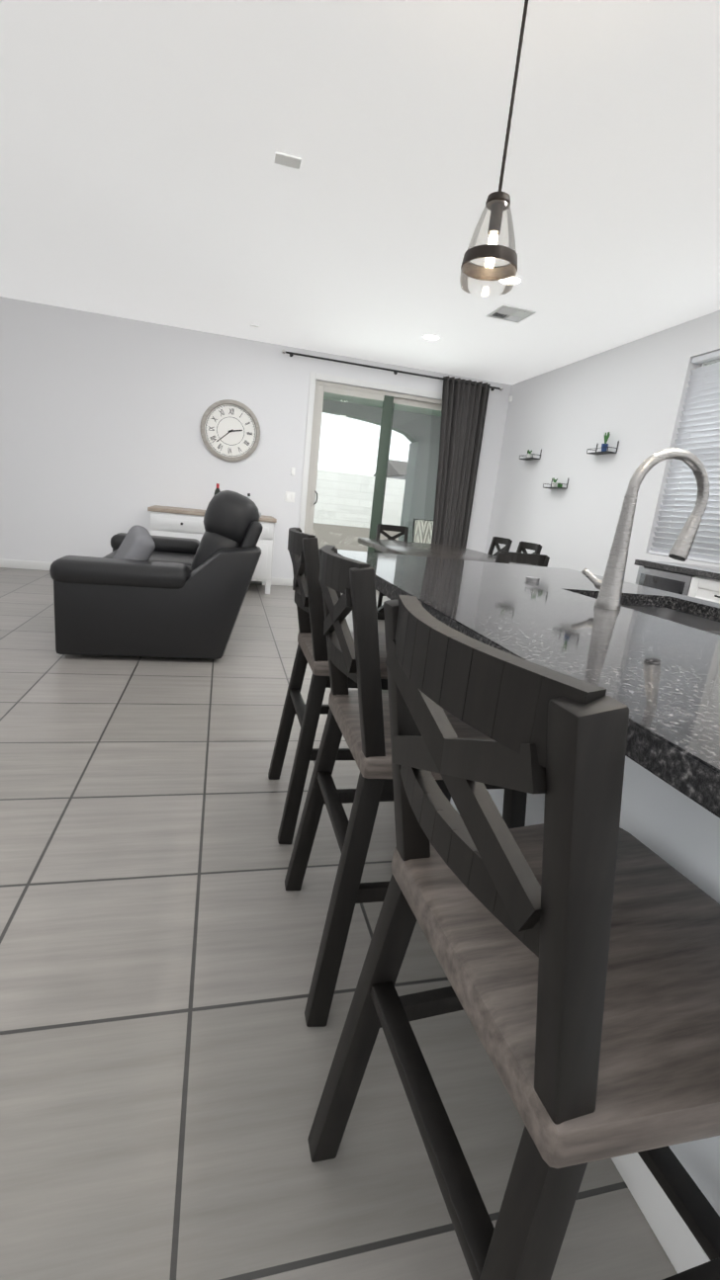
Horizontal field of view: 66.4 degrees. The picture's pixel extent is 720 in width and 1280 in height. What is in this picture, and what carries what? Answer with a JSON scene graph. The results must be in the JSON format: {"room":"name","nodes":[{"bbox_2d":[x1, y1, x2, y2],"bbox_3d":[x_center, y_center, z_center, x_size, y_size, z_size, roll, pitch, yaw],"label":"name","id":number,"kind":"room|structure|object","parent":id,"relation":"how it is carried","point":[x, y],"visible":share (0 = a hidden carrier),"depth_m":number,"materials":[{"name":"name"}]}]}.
{"room":"open-plan kitchen","nodes":[
{"label":"open-plan kitchen","id":0,"kind":"room"},
{"bbox_2d":[0,296,511,579],"bbox_3d":[-2.306,-2.090,6.307,8.400,2.740,0.150,2,14,-14],"label":"wall","id":1,"kind":"structure","parent":0,"point":[102,444],"depth_m":6.14,"materials":[{"name":"white paint"}]},
{"bbox_2d":[0,558,293,586],"bbox_3d":[-3.583,-0.840,6.248,5.700,0.095,0.013,2,14,-14],"label":"baseboard","id":2,"kind":"structure","parent":1,"relation":"attached to","point":[26,564],"depth_m":6.21,"materials":[{"name":"white"}]},
{"bbox_2d":[200,399,259,461],"bbox_3d":[-1.486,-2.401,6.322,0.670,0.670,0.038,2,14,-14],"label":"wall clock","id":3,"kind":"object","parent":1,"relation":"attached to","point":[229,430],"visible":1,"depth_m":6.32,"materials":[{"name":"white plastic"}]},
{"bbox_2d":[284,491,294,502],"bbox_3d":[-0.850,-1.739,6.677,0.118,0.118,0.009,2,14,-14],"label":"electrical outlet plate","id":4,"kind":"object","parent":1,"relation":"attached to","point":[289,496],"depth_m":6.67,"materials":[{"name":"white plastic"}]},
{"bbox_2d":[290,467,295,475],"bbox_3d":[-0.801,-2.024,6.605,0.045,0.085,0.020,2,14,-14],"label":"electrical outlet plate","id":5,"kind":"object","parent":1,"relation":"attached to","point":[293,469],"depth_m":6.60,"materials":[{"name":"white plastic"}]},
{"bbox_2d":[298,371,441,532],"bbox_3d":[0.246,-1.852,6.912,1.960,2.510,0.015,2,14,-14],"label":"door frame","id":6,"kind":"structure","parent":1,"relation":"attached to","point":[313,377],"depth_m":6.57,"materials":[{"name":"white wood"}]},
{"bbox_2d":[304,380,441,591],"bbox_3d":[0.229,-1.833,6.975,1.816,2.438,0.142,2,14,-14],"label":"patio door","id":7,"kind":"structure","parent":1,"relation":"in","point":[388,399],"depth_m":6.79,"materials":[{"name":"grey"}]},
{"bbox_2d":[281,349,503,548],"bbox_3d":[0.313,-1.933,6.847,2.748,2.670,0.126,2,14,-14],"label":"curtain","id":8,"kind":"object","parent":1,"relation":"attached to","point":[464,409],"visible":0.77,"depth_m":6.94,"materials":[{"name":"fabric"},{"name":"black metal"}]},
{"bbox_2d":[0,567,677,1279],"bbox_3d":[-1.315,0.481,2.354,8.550,0.120,9.350,2,14,-14],"label":"floor","id":9,"kind":"structure","parent":0,"point":[166,1056],"depth_m":1.19,"materials":[{"name":"tile"}]},
{"bbox_2d":[49,490,262,659],"bbox_3d":[-1.455,-0.670,4.322,1.230,1.067,2.140,2,14,-14],"label":"sofa","id":10,"kind":"object","parent":9,"relation":"on","point":[139,591],"visible":1,"depth_m":3.42,"materials":[{"name":"black leather"}]},
{"bbox_2d":[147,505,276,594],"bbox_3d":[-1.675,-1.031,6.274,1.330,0.840,0.718,2,14,-14],"label":"sideboard","id":11,"kind":"object","parent":9,"relation":"on","point":[175,522],"visible":0.44,"depth_m":5.86,"materials":[{"name":"white wood"}]},
{"bbox_2d":[213,483,260,516],"bbox_3d":[-1.404,-1.574,6.175,0.580,0.311,0.280,2,14,-14],"label":"bottle","id":12,"kind":"object","parent":11,"relation":"on","point":[216,490],"visible":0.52,"depth_m":6.11,"materials":[{"name":"grey"}]},
{"bbox_2d":[267,526,387,845],"bbox_3d":[-0.035,0.139,1.952,0.500,1.001,0.505,2,14,-14],"label":"bar stool","id":13,"kind":"object","parent":9,"relation":"on","point":[311,648],"visible":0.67,"depth_m":1.77,"materials":[{"name":"grey wood"}]},
{"bbox_2d":[375,523,408,608],"bbox_3d":[0.375,-0.807,6.126,0.438,0.899,0.509,2,14,-14],"label":"dining chair","id":14,"kind":"object","parent":9,"relation":"on","point":[382,528],"visible":0.21,"depth_m":6.24,"materials":[{"name":"grey wood"}]},
{"bbox_2d":[284,544,526,1026],"bbox_3d":[0.115,0.307,1.343,0.500,1.001,0.505,2,14,-14],"label":"bar stool","id":15,"kind":"object","parent":9,"relation":"on","point":[359,719],"visible":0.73,"depth_m":1.16,"materials":[{"name":"grey wood"}]},
{"bbox_2d":[357,537,531,619],"bbox_3d":[0.701,-0.422,5.002,1.100,0.760,1.950,2,14,-14],"label":"dining table","id":16,"kind":"object","parent":9,"relation":"on","point":[416,549],"visible":0.12,"depth_m":4.97,"materials":[{"name":"brown wood"}]},
{"bbox_2d":[487,536,511,555],"bbox_3d":[1.276,-0.669,5.955,0.509,0.899,0.438,2,14,-14],"label":"dining chair","id":17,"kind":"object","parent":9,"relation":"on","point":[495,541],"visible":0.17,"depth_m":5.98,"materials":[{"name":"grey wood"}]},
{"bbox_2d":[307,594,719,1279],"bbox_3d":[0.254,0.477,0.718,0.500,1.001,0.505,1,15,-18],"label":"bar stool","id":18,"kind":"object","parent":9,"relation":"on","point":[574,940],"visible":1,"depth_m":0.53,"materials":[{"name":"grey wood"}]},
{"bbox_2d":[495,550,549,566],"bbox_3d":[0.976,-0.188,3.897,0.438,0.899,0.509,2,14,-14],"label":"dining chair","id":19,"kind":"object","parent":9,"relation":"on","point":[520,557],"visible":0.1,"depth_m":3.56,"materials":[{"name":"grey wood"}]},
{"bbox_2d":[515,541,541,565],"bbox_3d":[1.410,-0.519,5.411,0.509,0.899,0.438,2,14,-14],"label":"dining chair","id":20,"kind":"object","parent":9,"relation":"on","point":[536,548],"visible":0.21,"depth_m":5.41,"materials":[{"name":"grey wood"}]},
{"bbox_2d":[449,760,719,1273],"bbox_3d":[0.725,0.406,1.435,0.699,0.882,2.004,2,14,-14],"label":"kitchen island","id":21,"kind":"object","parent":9,"relation":"on","point":[685,837],"depth_m":0.89,"materials":[{"name":"white paint"}]},
{"bbox_2d":[337,550,719,823],"bbox_3d":[0.403,-0.052,1.224,0.570,0.038,2.110,2,14,-14],"label":"island countertop","id":22,"kind":"structure","parent":21,"relation":"on","point":[665,671],"depth_m":0.90,"materials":[{"name":"grey stone"}]},
{"bbox_2d":[467,560,719,613],"bbox_3d":[0.918,-0.031,1.357,0.495,0.038,2.110,2,14,-14],"label":"island countertop","id":23,"kind":"structure","parent":21,"relation":"on","point":[567,578],"depth_m":1.79,"materials":[{"name":"grey stone"}]},
{"bbox_2d":[629,601,719,633],"bbox_3d":[0.849,0.068,1.399,0.407,0.212,0.686,2,14,-14],"label":"sink","id":24,"kind":"object","parent":23,"relation":"in","point":[662,609],"depth_m":1.69,"materials":[{"name":"grey stone"}]},
{"bbox_2d":[634,566,693,596],"bbox_3d":[2.226,-0.025,3.808,0.613,0.878,0.460,2,14,-14],"label":"wine cooler","id":25,"kind":"object","parent":9,"relation":"on","point":[668,581],"visible":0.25,"depth_m":3.62,"materials":[{"name":"silver metal"}]},
{"bbox_2d":[686,575,719,603],"bbox_3d":[2.438,0.170,3.114,0.628,0.880,1.031,2,14,-14],"label":"base cabinet","id":26,"kind":"object","parent":9,"relation":"on","point":[705,583],"depth_m":3.32,"materials":[{"name":"white wood"}]},
{"bbox_2d":[634,559,719,579],"bbox_3d":[2.421,-0.340,3.233,0.643,0.038,1.526,2,14,-14],"label":"countertop","id":27,"kind":"structure","parent":26,"relation":"on","point":[706,572],"depth_m":3.55,"materials":[{"name":"grey stone"}]},
{"bbox_2d":[0,0,719,384],"bbox_3d":[-1.024,-2.280,1.667,8.550,0.120,9.350,2,14,-14],"label":"ceiling","id":28,"kind":"structure","parent":0,"point":[142,174],"depth_m":2.79,"materials":[{"name":"white paint"}]},
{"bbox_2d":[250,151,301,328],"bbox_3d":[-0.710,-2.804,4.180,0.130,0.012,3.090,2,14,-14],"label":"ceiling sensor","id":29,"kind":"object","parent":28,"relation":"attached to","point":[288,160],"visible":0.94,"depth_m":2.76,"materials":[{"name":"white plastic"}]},
{"bbox_2d":[421,334,440,341],"bbox_3d":[0.697,-2.959,5.380,0.195,0.003,0.195,14,16,29],"label":"recessed light","id":30,"kind":"object","parent":28,"relation":"in","point":[431,337],"depth_m":5.38,"materials":[{"name":"white plastic"}]},
{"bbox_2d":[459,0,527,296],"bbox_3d":[0.452,-1.579,1.653,0.177,0.924,0.177,2,14,-14],"label":"pendant light","id":31,"kind":"object","parent":28,"relation":"hanging from","point":[497,204],"visible":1,"depth_m":1.70,"materials":[{"name":"brown metal"}]},
{"bbox_2d":[496,274,523,285],"bbox_3d":[1.064,-2.553,3.906,0.195,0.003,0.195,14,16,29],"label":"recessed light","id":32,"kind":"object","parent":28,"relation":"in","point":[519,280],"depth_m":3.92,"materials":[{"name":"white"}]},
{"bbox_2d":[485,304,535,323],"bbox_3d":[1.241,-2.685,4.539,0.300,0.017,0.300,2,14,-14],"label":"ceiling vent","id":33,"kind":"object","parent":28,"relation":"in","point":[509,313],"visible":1,"depth_m":4.51,"materials":[{"name":"white metal"}]},
{"bbox_2d":[485,309,719,584],"bbox_3d":[2.648,-1.007,4.057,0.150,2.740,7.220,2,14,-14],"label":"wall","id":34,"kind":"structure","parent":0,"point":[630,396],"depth_m":5.33,"materials":[{"name":"white paint"}]},
{"bbox_2d":[518,449,541,460],"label":"wall shelf","id":35,"kind":"object","parent":34,"relation":"attached to","point":[528,458],"depth_m":6.37,"materials":[{"name":"black metal"}]},
{"bbox_2d":[542,477,568,489],"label":"wall shelf","id":36,"kind":"object","parent":34,"relation":"attached to","point":[553,484],"depth_m":5.85,"materials":[{"name":"black metal"}]},
{"bbox_2d":[586,431,618,454],"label":"wall shelf","id":37,"kind":"object","parent":34,"relation":"attached to","point":[604,447],"depth_m":5.10,"materials":[{"name":"black"}]},
{"bbox_2d":[658,357,719,555],"bbox_3d":[2.697,-1.345,4.062,0.050,1.516,0.896,2,14,-14],"label":"window","id":38,"kind":"structure","parent":34,"relation":"in","point":[715,361],"depth_m":4.23,"materials":[{"name":"white"}]},
{"bbox_2d":[647,349,719,563],"bbox_3d":[2.629,-1.347,4.044,0.050,1.512,0.888,2,14,-14],"label":"window blinds","id":39,"kind":"object","parent":38,"relation":"attached to","point":[698,435],"visible":0.88,"depth_m":4.21,"materials":[{"name":"white plastic"}]},
{"label":"outside","id":40,"kind":"structure","parent":0,"visible":0},
{"bbox_2d":[312,522,399,551],"bbox_3d":[0.740,-1.141,8.571,18.000,0.560,24.000,2,14,-14],"label":"ground","id":41,"kind":"structure","parent":40,"point":[349,532],"depth_m":13.48,"materials":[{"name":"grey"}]},
{"bbox_2d":[322,392,440,541],"bbox_3d":[-0.144,-2.335,8.185,6.400,2.850,2.500,2,14,-14],"label":"patio cover","id":42,"kind":"object","parent":41,"relation":"on","point":[371,403],"depth_m":9.14,"materials":[{"name":"grey"}]},
{"bbox_2d":[412,518,432,543],"bbox_3d":[1.062,-1.248,8.063,0.530,0.966,0.654,2,14,-14],"label":"patio chair","id":43,"kind":"object","parent":41,"relation":"on","point":[424,540],"depth_m":8.15,"materials":[{"name":"white"}]},
{"bbox_2d":[313,469,719,556],"bbox_3d":[1.362,-1.181,6.166,18.000,1.900,19.220,2,14,-14],"label":"wall","id":44,"kind":"structure","parent":41,"relation":"on","point":[350,514],"depth_m":15.06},
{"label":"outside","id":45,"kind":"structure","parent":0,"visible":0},
{"bbox_2d":[372,459,407,479],"bbox_3d":[5.682,-5.821,24.226,9.800,2.950,4.100,2,14,-14],"label":"neighbouring house","id":46,"kind":"structure","parent":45,"point":[397,467],"depth_m":22.04,"materials":[{"name":"grey"}]}
]}

